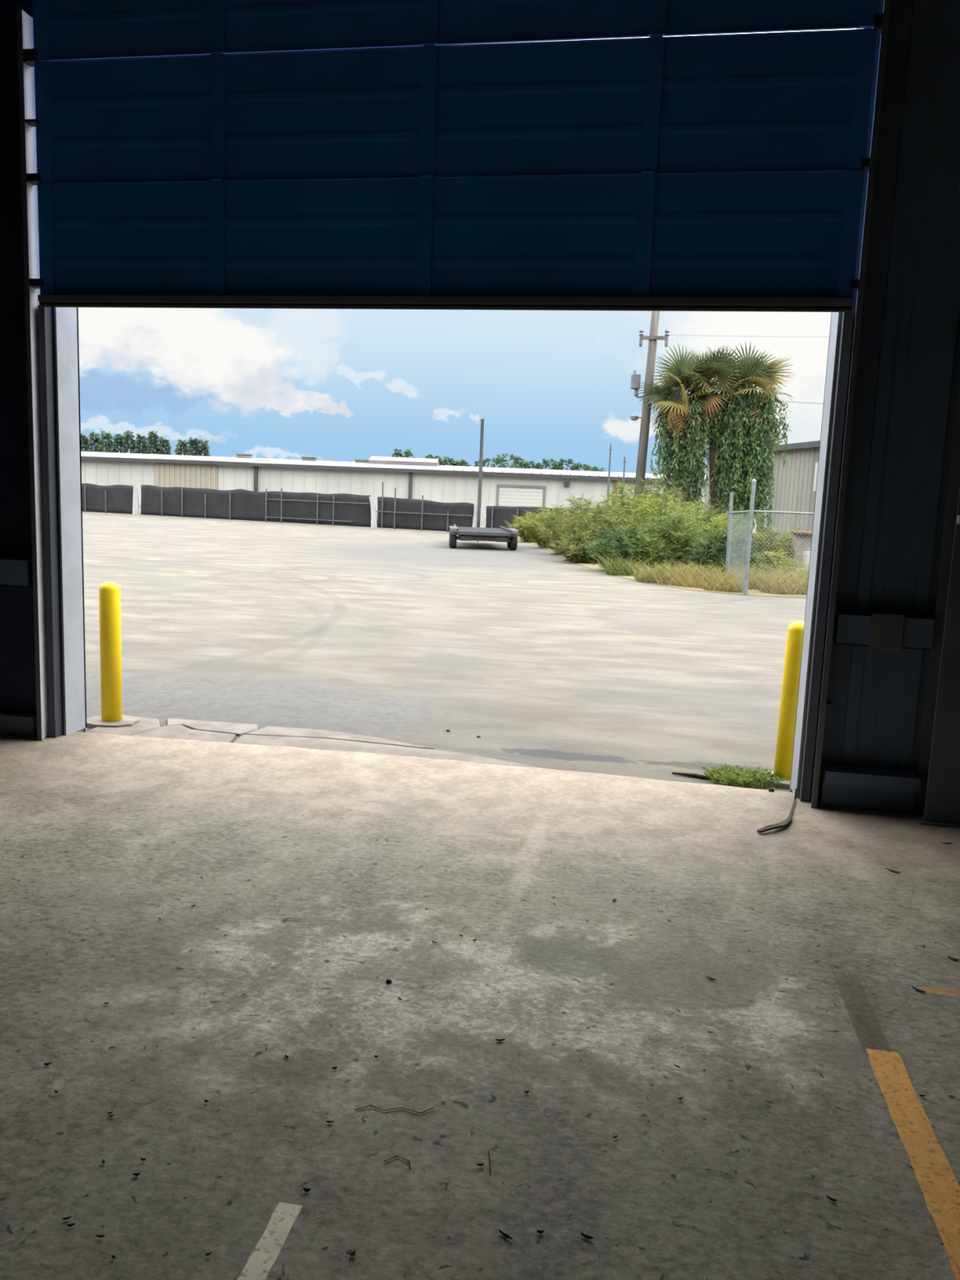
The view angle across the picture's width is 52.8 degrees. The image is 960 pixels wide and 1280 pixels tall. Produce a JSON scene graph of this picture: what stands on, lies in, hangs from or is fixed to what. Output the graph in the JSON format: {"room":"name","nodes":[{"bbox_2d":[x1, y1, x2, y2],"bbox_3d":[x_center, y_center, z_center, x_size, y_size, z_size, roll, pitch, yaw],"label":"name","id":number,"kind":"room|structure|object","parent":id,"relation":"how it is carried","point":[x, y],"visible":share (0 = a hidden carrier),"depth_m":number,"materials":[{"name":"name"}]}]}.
{"room":"warehouse interior","nodes":[
{"label":"warehouse interior","id":0,"kind":"room"},
{"bbox_2d":[0,728,959,1279],"bbox_3d":[-1.147,1.689,-0.796,17.000,0.180,13.200,4,8,9],"label":"floor","id":1,"kind":"structure","parent":0,"point":[815,950],"depth_m":2.83,"materials":[{"name":"concrete"}]},
{"bbox_2d":[237,1202,302,1279],"bbox_3d":[-0.507,1.289,1.490,0.056,0.001,1.190,4,8,9],"label":"painted line","id":2,"kind":"object","parent":1,"relation":"on","point":[267,1250],"visible":1,"depth_m":1.96,"materials":[{"name":"beige paint"}]},
{"bbox_2d":[302,1187,311,1191],"bbox_3d":[-0.378,1.198,2.110,0.016,0.006,0.010,3,8,4],"label":"scrap","id":3,"kind":"object","parent":1,"relation":"on","point":[306,1189],"visible":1,"depth_m":2.11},
{"bbox_2d":[355,1105,435,1113],"bbox_3d":[-0.211,1.165,2.400,0.198,0.002,0.026,2,8,-1],"label":"twig","id":4,"kind":"object","parent":1,"relation":"on","point":[367,1105],"visible":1,"depth_m":2.40,"materials":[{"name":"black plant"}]},
{"bbox_2d":[383,1155,411,1168],"bbox_3d":[-0.184,1.193,2.214,0.068,0.002,0.030,5,9,18],"label":"twig","id":5,"kind":"object","parent":1,"relation":"on","point":[397,1155],"visible":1,"depth_m":2.22,"materials":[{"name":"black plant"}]},
{"bbox_2d":[488,1150,490,1175],"bbox_3d":[0.022,1.200,2.220,0.004,0.002,0.082,2,8,-2],"label":"twig","id":6,"kind":"object","parent":1,"relation":"on","point":[488,1150],"visible":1,"depth_m":2.22,"materials":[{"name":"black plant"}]},
{"bbox_2d":[498,1229,512,1239],"bbox_3d":[0.053,1.231,2.002,0.036,0.006,0.008,9,11,41],"label":"scrap","id":7,"kind":"object","parent":1,"relation":"on","point":[505,1235],"visible":1,"depth_m":2.00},
{"bbox_2d":[580,1232,593,1239],"bbox_3d":[0.222,1.237,2.007,0.027,0.006,0.012,6,9,26],"label":"scrap","id":8,"kind":"object","parent":1,"relation":"on","point":[586,1236],"visible":1,"depth_m":2.00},
{"bbox_2d":[756,788,797,833],"bbox_3d":[1.523,0.853,4.807,0.092,0.058,0.676,7,10,32],"label":"torn weatherstrip","id":9,"kind":"object","parent":1,"relation":"on","point":[784,823],"visible":1,"depth_m":4.64,"materials":[{"name":"rubber"}]},
{"bbox_2d":[866,1048,959,1279],"bbox_3d":[0.961,1.313,1.715,0.094,0.001,2.125,4,8,9],"label":"painted line","id":10,"kind":"object","parent":1,"relation":"on","point":[940,1188],"visible":1,"depth_m":2.33,"materials":[{"name":"yellow paint"}]},
{"bbox_2d":[911,986,925,992],"bbox_3d":[1.409,1.123,3.104,0.012,0.006,0.045,-5,11,-40],"label":"scrap","id":11,"kind":"object","parent":1,"relation":"on","point":[914,988],"visible":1,"depth_m":3.10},
{"bbox_2d":[910,381,959,828],"bbox_3d":[2.433,-1.864,4.476,0.260,5.600,0.250,4,8,9],"label":"steel column","id":12,"kind":"structure","parent":1,"relation":"on","point":[937,802],"depth_m":4.75,"materials":[{"name":"metal"}]},
{"bbox_2d":[956,515,959,524],"bbox_3d":[2.310,-0.438,4.584,0.110,0.300,0.030,4,8,9],"label":"bracket","id":13,"kind":"object","parent":12,"relation":"attached to","point":[958,516],"visible":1,"depth_m":4.56,"materials":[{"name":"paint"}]},
{"bbox_2d":[0,0,959,800],"bbox_3d":[0.073,-2.050,5.121,17.000,5.600,0.218,4,8,9],"label":"wall","id":14,"kind":"structure","parent":0,"point":[908,375],"depth_m":4.85,"materials":[{"name":"metal"}]},
{"bbox_2d":[0,556,32,586],"bbox_3d":[-5.507,-0.575,6.145,5.860,0.160,0.092,4,8,9],"label":"rail","id":15,"kind":"object","parent":14,"relation":"attached to","point":[14,571],"depth_m":5.63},
{"bbox_2d":[0,711,37,737],"bbox_3d":[-5.541,0.334,6.282,5.860,0.120,0.080,4,8,9],"label":"baseboard","id":16,"kind":"structure","parent":14,"relation":"attached to","point":[18,724],"depth_m":5.78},
{"bbox_2d":[16,5,48,741],"bbox_3d":[-2.536,-1.396,5.494,0.062,4.000,0.169,2,8,1],"label":"door track","id":17,"kind":"object","parent":14,"relation":"attached to","point":[24,21],"visible":0.8,"depth_m":5.43,"materials":[{"name":"metal"}]},
{"bbox_2d":[37,305,62,737],"bbox_3d":[-2.476,-1.533,5.508,0.058,4.270,0.075,4,8,9],"label":"door track","id":18,"kind":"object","parent":14,"relation":"attached to","point":[47,426],"depth_m":5.61,"materials":[{"name":"metal"}]},
{"bbox_2d":[53,306,86,735],"bbox_3d":[-2.440,-1.536,5.648,0.082,4.300,0.219,4,8,9],"label":"door frame","id":19,"kind":"structure","parent":14,"relation":"attached to","point":[66,318],"depth_m":5.75,"materials":[{"name":"grey paint"}]},
{"bbox_2d":[789,28,857,798],"bbox_3d":[1.821,-1.268,4.939,0.082,4.300,0.219,4,8,9],"label":"door frame","id":20,"kind":"structure","parent":14,"relation":"attached to","point":[835,322],"depth_m":5.03,"materials":[{"name":"grey paint"}]},
{"bbox_2d":[799,0,891,808],"bbox_3d":[1.845,-1.244,4.748,0.062,4.250,0.169,5,9,18],"label":"door track","id":21,"kind":"object","parent":14,"relation":"attached to","point":[842,514],"visible":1,"depth_m":4.70,"materials":[{"name":"metal"}]},
{"bbox_2d":[22,0,883,311],"bbox_3d":[-0.296,-2.664,4.910,4.408,1.900,0.070,4,8,9],"label":"door","id":22,"kind":"structure","parent":21,"relation":"attached to","point":[334,154],"depth_m":4.92,"materials":[{"name":"paint"}]},
{"bbox_2d":[817,764,920,813],"bbox_3d":[2.004,0.775,4.990,0.455,0.200,0.140,4,8,9],"label":"baseboard","id":23,"kind":"structure","parent":14,"relation":"attached to","point":[840,786],"depth_m":4.97,"materials":[{"name":"metal"}]},
{"bbox_2d":[832,611,934,649],"bbox_3d":[2.040,-0.049,4.896,0.455,0.160,0.092,4,8,9],"label":"rail","id":24,"kind":"object","parent":14,"relation":"attached to","point":[854,628],"depth_m":4.86,"materials":[{"name":"metal"}]},
{"bbox_2d":[867,611,904,650],"bbox_3d":[2.046,-0.048,4.888,0.150,0.180,0.107,4,8,9],"label":"clip","id":25,"kind":"object","parent":24,"relation":"attached to","point":[886,628],"visible":0.9,"depth_m":4.84,"materials":[{"name":"paint"}]},
{"label":"outside","id":26,"kind":"structure","parent":0,"visible":0},
{"bbox_2d":[82,505,806,791],"bbox_3d":[19.716,-17.049,132.713,320.000,0.001,260.000,4,8,9],"label":"paving","id":27,"kind":"object","parent":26,"point":[407,636],"depth_m":10.18,"materials":[{"name":"concrete"}]},
{"bbox_2d":[80,433,89,451],"bbox_3d":[-53.543,-23.707,130.278,3.220,8.256,3.625,4,8,9],"label":"tree","id":28,"kind":"object","parent":27,"relation":"on","point":[84,442],"visible":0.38,"depth_m":129.73,"materials":[{"name":"green plant"}]},
{"bbox_2d":[87,431,101,452],"bbox_3d":[-51.933,-23.773,130.295,2.902,8.498,2.977,4,8,9],"label":"tree","id":29,"kind":"object","parent":27,"relation":"on","point":[92,442],"visible":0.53,"depth_m":129.66,"materials":[{"name":"green plant"}]},
{"bbox_2d":[97,431,115,452],"bbox_3d":[-50.192,-23.789,130.369,3.343,8.648,3.377,4,8,9],"label":"tree","id":30,"kind":"object","parent":27,"relation":"on","point":[108,442],"visible":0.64,"depth_m":129.63,"materials":[{"name":"green plant"}]},
{"bbox_2d":[81,483,133,514],"bbox_3d":[-20.918,-7.676,52.287,5.726,1.560,0.198,6,9,24],"label":"fence","id":31,"kind":"object","parent":27,"relation":"on","point":[113,499],"visible":0.66,"depth_m":51.86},
{"bbox_2d":[86,581,139,728],"bbox_3d":[-2.368,0.094,6.210,0.342,0.940,0.300,4,8,9],"label":"bollard","id":32,"kind":"object","parent":27,"relation":"on","point":[109,593],"visible":0.82,"depth_m":6.16,"materials":[{"name":"metal"}]},
{"bbox_2d":[110,433,128,453],"bbox_3d":[-48.580,-23.613,130.621,3.233,8.354,3.367,4,8,9],"label":"tree","id":33,"kind":"object","parent":27,"relation":"on","point":[117,438],"visible":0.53,"depth_m":129.81,"materials":[{"name":"green plant"}]},
{"bbox_2d":[84,716,160,735],"bbox_3d":[-2.237,0.569,6.181,0.369,0.038,0.511,4,8,9],"label":"plate","id":34,"kind":"object","parent":27,"relation":"on","point":[145,724],"visible":0.42,"depth_m":6.11,"materials":[{"name":"concrete"}]},
{"bbox_2d":[119,430,136,453],"bbox_3d":[-47.198,-23.735,130.246,3.510,8.809,3.348,4,8,9],"label":"tree","id":35,"kind":"object","parent":27,"relation":"on","point":[127,437],"visible":0.51,"depth_m":129.47,"materials":[{"name":"green plant"}]},
{"bbox_2d":[132,484,139,515],"bbox_3d":[-18.125,-7.385,50.901,0.360,1.600,0.100,4,8,9],"label":"gate post","id":36,"kind":"object","parent":27,"relation":"on","point":[135,509],"visible":0.96,"depth_m":50.88,"materials":[{"name":"white metal"}]},
{"bbox_2d":[133,433,148,453],"bbox_3d":[-45.653,-23.533,130.425,3.261,8.476,2.935,4,8,9],"label":"tree","id":37,"kind":"object","parent":27,"relation":"on","point":[139,438],"visible":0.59,"depth_m":129.70,"materials":[{"name":"green plant"}]},
{"bbox_2d":[145,431,163,453],"bbox_3d":[-43.941,-23.702,130.458,3.622,8.927,3.102,4,8,9],"label":"tree","id":38,"kind":"object","parent":27,"relation":"on","point":[153,440],"visible":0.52,"depth_m":129.60,"materials":[{"name":"green plant"}]},
{"bbox_2d":[155,436,172,454],"bbox_3d":[-42.645,-23.257,130.371,3.469,8.174,3.436,4,8,9],"label":"tree","id":39,"kind":"object","parent":27,"relation":"on","point":[161,446],"visible":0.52,"depth_m":129.68,"materials":[{"name":"green plant"}]},
{"bbox_2d":[173,439,187,455],"bbox_3d":[-40.232,-23.021,130.294,3.005,7.917,3.099,4,8,9],"label":"tree","id":40,"kind":"object","parent":27,"relation":"on","point":[180,443],"visible":0.39,"depth_m":129.63,"materials":[{"name":"green plant"}]},
{"bbox_2d":[131,724,235,742],"bbox_3d":[-1.811,0.603,6.051,0.642,0.042,0.364,4,8,9],"label":"concrete slab","id":41,"kind":"object","parent":27,"relation":"on","point":[175,731],"visible":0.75,"depth_m":6.01,"materials":[{"name":"concrete"}]},
{"bbox_2d":[185,437,200,455],"bbox_3d":[-38.717,-23.116,130.334,3.326,8.206,3.289,4,8,9],"label":"tree","id":42,"kind":"object","parent":27,"relation":"on","point":[191,442],"visible":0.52,"depth_m":129.57,"materials":[{"name":"green plant"}]},
{"bbox_2d":[195,438,210,456],"bbox_3d":[-37.352,-23.008,130.289,3.314,8.115,3.704,4,8,9],"label":"tree","id":43,"kind":"object","parent":27,"relation":"on","point":[203,446],"visible":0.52,"depth_m":129.54,"materials":[{"name":"green plant"}]},
{"bbox_2d":[167,718,257,736],"bbox_3d":[-1.769,0.574,6.274,0.676,0.038,0.269,4,8,9],"label":"plate","id":44,"kind":"object","parent":27,"relation":"on","point":[238,729],"visible":0.59,"depth_m":6.27,"materials":[{"name":"concrete"}]},
{"bbox_2d":[140,484,370,527],"bbox_3d":[-11.509,-6.748,48.016,14.094,1.680,0.199,6,9,24],"label":"fence","id":45,"kind":"object","parent":27,"relation":"on","point":[306,508],"visible":1,"depth_m":47.85,"materials":[{"name":"fabric"}]},
{"bbox_2d":[244,726,434,749],"bbox_3d":[-0.859,0.630,6.128,1.225,0.038,0.259,4,8,9],"label":"plate","id":46,"kind":"object","parent":27,"relation":"on","point":[268,731],"visible":0.68,"depth_m":6.12,"materials":[{"name":"concrete"}]},
{"bbox_2d":[368,496,377,528],"bbox_3d":[-4.960,-5.926,44.925,0.417,1.450,0.100,4,8,9],"label":"gate post","id":47,"kind":"object","parent":27,"relation":"on","point":[374,518],"visible":1,"depth_m":44.89,"materials":[{"name":"white plastic"}]},
{"bbox_2d":[233,734,541,768],"bbox_3d":[-0.555,0.682,5.838,1.926,0.042,0.297,4,8,9],"label":"plate","id":48,"kind":"object","parent":27,"relation":"on","point":[323,744],"visible":0.63,"depth_m":5.85,"materials":[{"name":"concrete"}]},
{"bbox_2d":[80,451,706,519],"bbox_3d":[-1.042,-13.394,85.007,90.600,4.950,21.080,2,8,0],"label":"warehouse","id":49,"kind":"structure","parent":27,"relation":"on","point":[411,477],"depth_m":75.15,"materials":[{"name":"white metal"}]},
{"bbox_2d":[235,453,253,458],"bbox_3d":[-21.137,-16.484,86.733,1.400,0.420,0.800,2,8,0],"label":"roof vent","id":50,"kind":"object","parent":49,"relation":"attached to","point":[238,455],"depth_m":86.44,"materials":[{"name":"grey"}]},
{"bbox_2d":[300,456,317,461],"bbox_3d":[-15.343,-16.210,86.740,1.400,0.420,0.800,2,8,0],"label":"roof vent","id":51,"kind":"object","parent":49,"relation":"attached to","point":[304,458],"depth_m":86.44,"materials":[{"name":"grey"}]},
{"bbox_2d":[354,458,368,462],"bbox_3d":[-10.549,-15.974,86.746,1.400,0.420,0.800,2,8,0],"label":"roof vent","id":52,"kind":"object","parent":49,"relation":"attached to","point":[356,460],"depth_m":86.44,"materials":[{"name":"grey"}]},
{"bbox_2d":[564,481,569,486],"bbox_3d":[6.713,-12.080,74.947,0.400,0.350,0.220,2,8,0],"label":"wall lamp","id":53,"kind":"object","parent":49,"relation":"attached to","point":[566,483],"depth_m":74.84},
{"bbox_2d":[391,448,415,457],"bbox_3d":[-10.479,-21.865,130.500,4.250,7.845,4.721,4,8,9],"label":"tree","id":54,"kind":"object","parent":27,"relation":"on","point":[407,453],"visible":0.28,"depth_m":129.44,"materials":[{"name":"green plant"}]},
{"bbox_2d":[376,481,474,532],"bbox_3d":[-2.536,-6.039,43.919,5.002,2.150,0.199,6,9,24],"label":"fence","id":55,"kind":"object","parent":27,"relation":"on","point":[394,513],"visible":0.95,"depth_m":44.02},
{"bbox_2d":[424,454,441,465],"bbox_3d":[-6.392,-21.383,130.397,3.928,7.241,4.099,4,8,9],"label":"tree","id":56,"kind":"object","parent":27,"relation":"on","point":[428,456],"visible":0.09,"depth_m":129.57,"materials":[{"name":"green plant"}]},
{"bbox_2d":[439,456,458,466],"bbox_3d":[-4.408,-21.170,130.290,3.748,7.002,3.861,4,8,9],"label":"tree","id":57,"kind":"object","parent":27,"relation":"on","point":[451,460],"visible":0.16,"depth_m":129.44,"materials":[{"name":"green plant"}]},
{"bbox_2d":[451,459,470,466],"bbox_3d":[-2.831,-20.977,130.392,3.466,6.708,3.627,4,8,9],"label":"tree","id":58,"kind":"object","parent":27,"relation":"on","point":[463,463],"visible":0.16,"depth_m":129.60,"materials":[{"name":"green plant"}]},
{"bbox_2d":[471,506,477,527],"bbox_3d":[-0.213,-5.306,42.809,0.260,1.200,0.100,4,8,9],"label":"gate post","id":59,"kind":"object","parent":27,"relation":"on","point":[474,520],"visible":0.72,"depth_m":42.75,"materials":[{"name":"white metal"}]},
{"bbox_2d":[476,418,484,527],"bbox_3d":[0.018,-7.159,42.395,0.170,5.000,0.170,4,8,9],"label":"light pole","id":60,"kind":"object","parent":27,"relation":"on","point":[482,432],"visible":0.87,"depth_m":42.30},
{"bbox_2d":[480,507,484,527],"bbox_3d":[0.079,-5.249,42.667,0.310,1.150,0.100,4,8,9],"label":"gate post","id":61,"kind":"object","parent":27,"relation":"on","point":[482,519],"visible":0.68,"depth_m":42.61,"materials":[{"name":"white plastic"}]},
{"bbox_2d":[448,520,518,550],"bbox_3d":[-0.019,-3.570,32.526,2.100,0.750,6.309,2,8,-3],"label":"flatbed trailer","id":62,"kind":"object","parent":27,"relation":"on","point":[509,535],"visible":1,"depth_m":29.54,"materials":[{"name":"metal"}]},
{"bbox_2d":[473,457,506,467],"bbox_3d":[1.255,-21.047,130.363,5.227,7.168,5.260,4,8,9],"label":"tree","id":63,"kind":"object","parent":27,"relation":"on","point":[486,460],"visible":0.23,"depth_m":129.63,"materials":[{"name":"green plant"}]},
{"bbox_2d":[490,453,526,468],"bbox_3d":[3.780,-21.251,130.417,5.747,7.755,5.440,4,8,9],"label":"tree","id":64,"kind":"object","parent":27,"relation":"on","point":[516,460],"visible":0.41,"depth_m":129.44,"materials":[{"name":"green plant"}]},
{"bbox_2d":[517,460,542,469],"bbox_3d":[6.659,-20.748,130.498,5.055,6.954,4.851,4,8,9],"label":"tree","id":65,"kind":"object","parent":27,"relation":"on","point":[526,464],"visible":0.18,"depth_m":129.60,"materials":[{"name":"green plant"}]},
{"bbox_2d":[485,506,591,530],"bbox_3d":[3.564,-5.002,41.206,7.351,1.350,0.198,6,9,24],"label":"fence","id":66,"kind":"object","parent":27,"relation":"on","point":[495,516],"visible":0.24,"depth_m":42.33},
{"bbox_2d":[535,458,559,470],"bbox_3d":[9.137,-20.812,130.430,4.310,7.301,4.609,4,8,9],"label":"tree","id":67,"kind":"object","parent":27,"relation":"on","point":[545,462],"visible":0.26,"depth_m":129.25,"materials":[{"name":"green plant"}]},
{"bbox_2d":[549,549,559,555],"bbox_3d":[2.218,-2.585,28.466,0.315,0.144,0.289,0,9,-13],"label":"rubble","id":68,"kind":"object","parent":27,"relation":"on","point":[553,553],"visible":0.64,"depth_m":28.35,"materials":[{"name":"concrete"}]},
{"bbox_2d":[552,458,579,471],"bbox_3d":[11.421,-20.715,130.214,4.560,7.344,4.735,4,8,9],"label":"tree","id":69,"kind":"object","parent":27,"relation":"on","point":[562,461],"visible":0.27,"depth_m":129.22,"materials":[{"name":"green plant"}]},
{"bbox_2d":[569,462,592,471],"bbox_3d":[13.573,-20.386,130.124,3.986,6.891,4.129,4,8,9],"label":"tree","id":70,"kind":"object","parent":27,"relation":"on","point":[586,468],"visible":0.2,"depth_m":129.44,"materials":[{"name":"green plant"}]},
{"bbox_2d":[591,466,606,471],"bbox_3d":[15.864,-20.091,130.317,3.847,6.421,3.818,4,8,9],"label":"tree","id":71,"kind":"object","parent":27,"relation":"on","point":[594,468],"visible":0.08,"depth_m":129.44,"materials":[{"name":"green plant"}]},
{"bbox_2d":[606,444,612,505],"bbox_3d":[8.824,-10.617,66.348,0.240,5.600,0.180,4,8,9],"label":"antenna mast","id":72,"kind":"object","parent":27,"relation":"on","point":[610,449],"visible":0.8,"depth_m":66.18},
{"bbox_2d":[622,457,626,493],"bbox_3d":[9.792,-10.134,66.246,0.240,4.750,0.180,4,8,9],"label":"antenna mast","id":73,"kind":"object","parent":27,"relation":"on","point":[624,461],"visible":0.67,"depth_m":66.02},
{"bbox_2d":[671,772,719,781],"bbox_3d":[1.273,0.785,5.545,0.343,0.024,0.030,6,9,25],"label":"twig","id":74,"kind":"object","parent":27,"relation":"on","point":[691,775],"visible":0.84,"depth_m":5.56,"materials":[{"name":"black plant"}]},
{"bbox_2d":[702,761,786,789],"bbox_3d":[1.509,0.767,5.507,0.518,0.095,0.389,4,8,9],"label":"clump","id":75,"kind":"object","parent":27,"relation":"on","point":[740,776],"visible":0.98,"depth_m":5.46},
{"bbox_2d":[701,440,820,539],"bbox_3d":[18.809,-4.854,34.654,12.530,4.120,26.400,1,8,-10],"label":"shed","id":76,"kind":"object","parent":27,"relation":"on","point":[794,486],"visible":0.12,"depth_m":37.63,"materials":[{"name":"grey"}]},
{"bbox_2d":[754,621,804,789],"bbox_3d":[1.765,0.362,5.468,0.359,0.940,0.281,4,9,9],"label":"bollard","id":77,"kind":"object","parent":27,"relation":"on","point":[789,691],"visible":0.46,"depth_m":5.43,"materials":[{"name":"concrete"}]},
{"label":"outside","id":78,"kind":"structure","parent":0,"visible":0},
{"bbox_2d":[518,538,806,597],"bbox_3d":[12.633,-2.008,27.811,25.700,0.032,23.250,4,8,9],"label":"ground","id":79,"kind":"structure","parent":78,"point":[595,566],"depth_m":18.35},
{"bbox_2d":[506,510,549,542],"bbox_3d":[2.091,-4.273,36.310,2.333,1.330,2.233,5,9,20],"label":"bush","id":80,"kind":"object","parent":79,"relation":"on","point":[524,537],"visible":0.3,"depth_m":36.09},
{"bbox_2d":[513,502,573,548],"bbox_3d":[2.584,-3.783,32.193,2.640,1.628,2.788,-4,11,-38],"label":"bush","id":81,"kind":"object","parent":79,"relation":"on","point":[540,542],"visible":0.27,"depth_m":32.10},
{"bbox_2d":[526,492,601,554],"bbox_3d":[2.822,-3.381,28.326,3.005,1.936,2.808,4,8,9],"label":"bush","id":82,"kind":"object","parent":79,"relation":"on","point":[547,530],"visible":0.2,"depth_m":28.14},
{"bbox_2d":[544,525,604,563],"bbox_3d":[2.628,-2.441,25.028,1.879,1.076,1.871,1,8,-6],"label":"bush","id":83,"kind":"object","parent":79,"relation":"on","point":[573,549],"visible":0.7,"depth_m":24.74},
{"bbox_2d":[551,494,644,561],"bbox_3d":[3.245,-2.979,25.871,2.850,1.967,2.834,4,8,9],"label":"bush","id":84,"kind":"object","parent":79,"relation":"on","point":[607,514],"visible":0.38,"depth_m":25.58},
{"bbox_2d":[577,480,661,528],"bbox_3d":[4.190,-3.404,27.539,2.926,2.304,2.968,4,8,9],"label":"bush","id":85,"kind":"object","parent":79,"relation":"on","point":[620,502],"visible":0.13,"depth_m":27.11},
{"bbox_2d":[582,521,664,568],"bbox_3d":[3.305,-2.100,22.156,2.063,1.310,2.109,0,9,-14],"label":"bush","id":86,"kind":"object","parent":79,"relation":"on","point":[594,551],"visible":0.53,"depth_m":21.90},
{"bbox_2d":[598,527,682,573],"bbox_3d":[3.620,-2.021,21.994,2.085,1.184,1.964,0,9,-14],"label":"bush","id":87,"kind":"object","parent":79,"relation":"on","point":[658,549],"visible":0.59,"depth_m":21.62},
{"bbox_2d":[630,311,669,502],"bbox_3d":[5.362,-8.089,30.703,1.260,10.659,0.807,-4,10,-35],"label":"utility pole","id":88,"kind":"object","parent":79,"relation":"on","point":[653,336],"visible":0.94,"depth_m":30.64,"materials":[{"name":"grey wood"}]},
{"bbox_2d":[782,400,823,404],"bbox_3d":[23.742,-10.050,40.245,41.322,2.923,0.023,-2,9,-27],"label":"power line","id":89,"kind":"object","parent":88,"relation":"attached to","point":[782,401],"visible":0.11,"depth_m":34.05,"materials":[{"name":"grey metal"}]},
{"bbox_2d":[611,488,706,534],"bbox_3d":[4.684,-2.930,25.195,2.717,2.103,2.622,6,9,25],"label":"bush","id":90,"kind":"object","parent":79,"relation":"on","point":[651,508],"visible":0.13,"depth_m":24.96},
{"bbox_2d":[615,475,705,517],"bbox_3d":[5.201,-3.635,28.618,3.085,2.586,2.883,4,8,9],"label":"bush","id":91,"kind":"object","parent":79,"relation":"on","point":[659,488],"visible":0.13,"depth_m":28.46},
{"bbox_2d":[629,506,712,571],"bbox_3d":[4.351,-2.310,22.466,2.293,1.675,2.209,4,8,9],"label":"bush","id":92,"kind":"object","parent":79,"relation":"on","point":[674,533],"visible":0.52,"depth_m":22.11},
{"bbox_2d":[632,342,719,509],"bbox_3d":[6.167,-5.941,30.379,2.433,6.560,2.476,-3,10,-33],"label":"fan palm","id":93,"kind":"object","parent":79,"relation":"on","point":[683,426],"visible":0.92,"depth_m":29.86,"materials":[{"name":"green plant"}]},
{"bbox_2d":[663,496,728,521],"bbox_3d":[5.945,-3.141,27.450,2.845,1.988,2.837,4,8,9],"label":"bush","id":94,"kind":"object","parent":79,"relation":"on","point":[713,510],"visible":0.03,"depth_m":27.11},
{"bbox_2d":[588,551,809,586],"bbox_3d":[6.337,-1.509,20.911,7.427,0.522,5.188,0,9,-16],"label":"grass","id":95,"kind":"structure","parent":79,"relation":"on","point":[621,569],"depth_m":20.03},
{"bbox_2d":[657,499,740,568],"bbox_3d":[5.252,-2.510,23.407,2.494,1.857,2.345,7,9,29],"label":"bush","id":96,"kind":"object","parent":79,"relation":"on","point":[717,523],"visible":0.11,"depth_m":23.06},
{"bbox_2d":[677,345,746,514],"bbox_3d":[7.125,-5.959,30.537,2.359,6.620,2.664,5,9,19],"label":"fan palm","id":97,"kind":"object","parent":79,"relation":"on","point":[722,371],"visible":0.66,"depth_m":29.80,"materials":[{"name":"green plant"}]},
{"bbox_2d":[627,560,808,595],"bbox_3d":[5.794,-1.260,19.374,5.478,0.433,4.003,1,8,-11],"label":"dry grass","id":98,"kind":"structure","parent":79,"relation":"on","point":[716,583],"depth_m":18.56,"materials":[{"name":"plant"}]},
{"bbox_2d":[686,526,764,577],"bbox_3d":[5.249,-1.846,20.834,1.736,1.278,1.767,4,8,9],"label":"bush","id":99,"kind":"object","parent":79,"relation":"on","point":[713,550],"visible":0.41,"depth_m":20.65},
{"bbox_2d":[694,508,767,552],"bbox_3d":[5.971,-2.500,24.074,2.339,1.730,2.368,4,8,9],"label":"bush","id":100,"kind":"object","parent":79,"relation":"on","point":[712,513],"visible":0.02,"depth_m":23.89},
{"bbox_2d":[714,506,779,537],"bbox_3d":[7.537,-3.173,28.773,2.402,1.746,2.616,-5,11,-40],"label":"bush","id":101,"kind":"object","parent":79,"relation":"on","point":[757,520],"visible":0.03,"depth_m":28.44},
{"bbox_2d":[707,341,794,532],"bbox_3d":[8.485,-5.849,30.285,2.549,6.573,2.486,9,11,40],"label":"fan palm","id":102,"kind":"object","parent":79,"relation":"on","point":[752,425],"visible":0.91,"depth_m":29.68,"materials":[{"name":"green plant"}]},
{"bbox_2d":[724,479,813,595],"bbox_3d":[6.691,-1.875,18.095,3.868,2.082,2.214,4,8,9],"label":"fence","id":103,"kind":"object","parent":79,"relation":"on","point":[750,512],"visible":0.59,"depth_m":17.45,"materials":[{"name":"grey metal"}]},
{"bbox_2d":[746,520,796,560],"bbox_3d":[7.153,-2.354,24.558,2.217,1.334,1.975,4,8,9],"label":"bush","id":104,"kind":"object","parent":79,"relation":"on","point":[766,534],"visible":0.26,"depth_m":24.09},
{"bbox_2d":[749,545,802,576],"bbox_3d":[6.325,-1.673,21.363,1.684,0.918,1.675,7,10,31],"label":"bush","id":105,"kind":"object","parent":79,"relation":"on","point":[768,555],"visible":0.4,"depth_m":21.11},
{"bbox_2d":[773,524,810,562],"bbox_3d":[8.446,-2.554,26.358,2.019,1.298,2.130,-2,9,-28],"label":"bush","id":106,"kind":"object","parent":79,"relation":"on","point":[791,537],"visible":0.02,"depth_m":26.06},
{"bbox_2d":[790,533,812,568],"bbox_3d":[8.073,-2.151,24.158,0.500,0.980,0.500,4,8,9],"label":"crate","id":107,"kind":"object","parent":79,"relation":"on","point":[807,537],"visible":0.24,"depth_m":23.90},
{"bbox_2d":[790,530,812,534],"bbox_3d":[8.183,-2.657,24.017,0.800,0.050,0.800,4,8,9],"label":"board","id":108,"kind":"object","parent":107,"relation":"on","point":[791,531],"visible":0.57,"depth_m":23.69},
{"bbox_2d":[801,551,810,568],"bbox_3d":[8.003,-1.862,23.544,0.310,0.580,0.305,4,8,9],"label":"drum","id":109,"kind":"object","parent":79,"relation":"on","point":[805,553],"visible":0.34,"depth_m":23.43,"materials":[{"name":"white plastic"}]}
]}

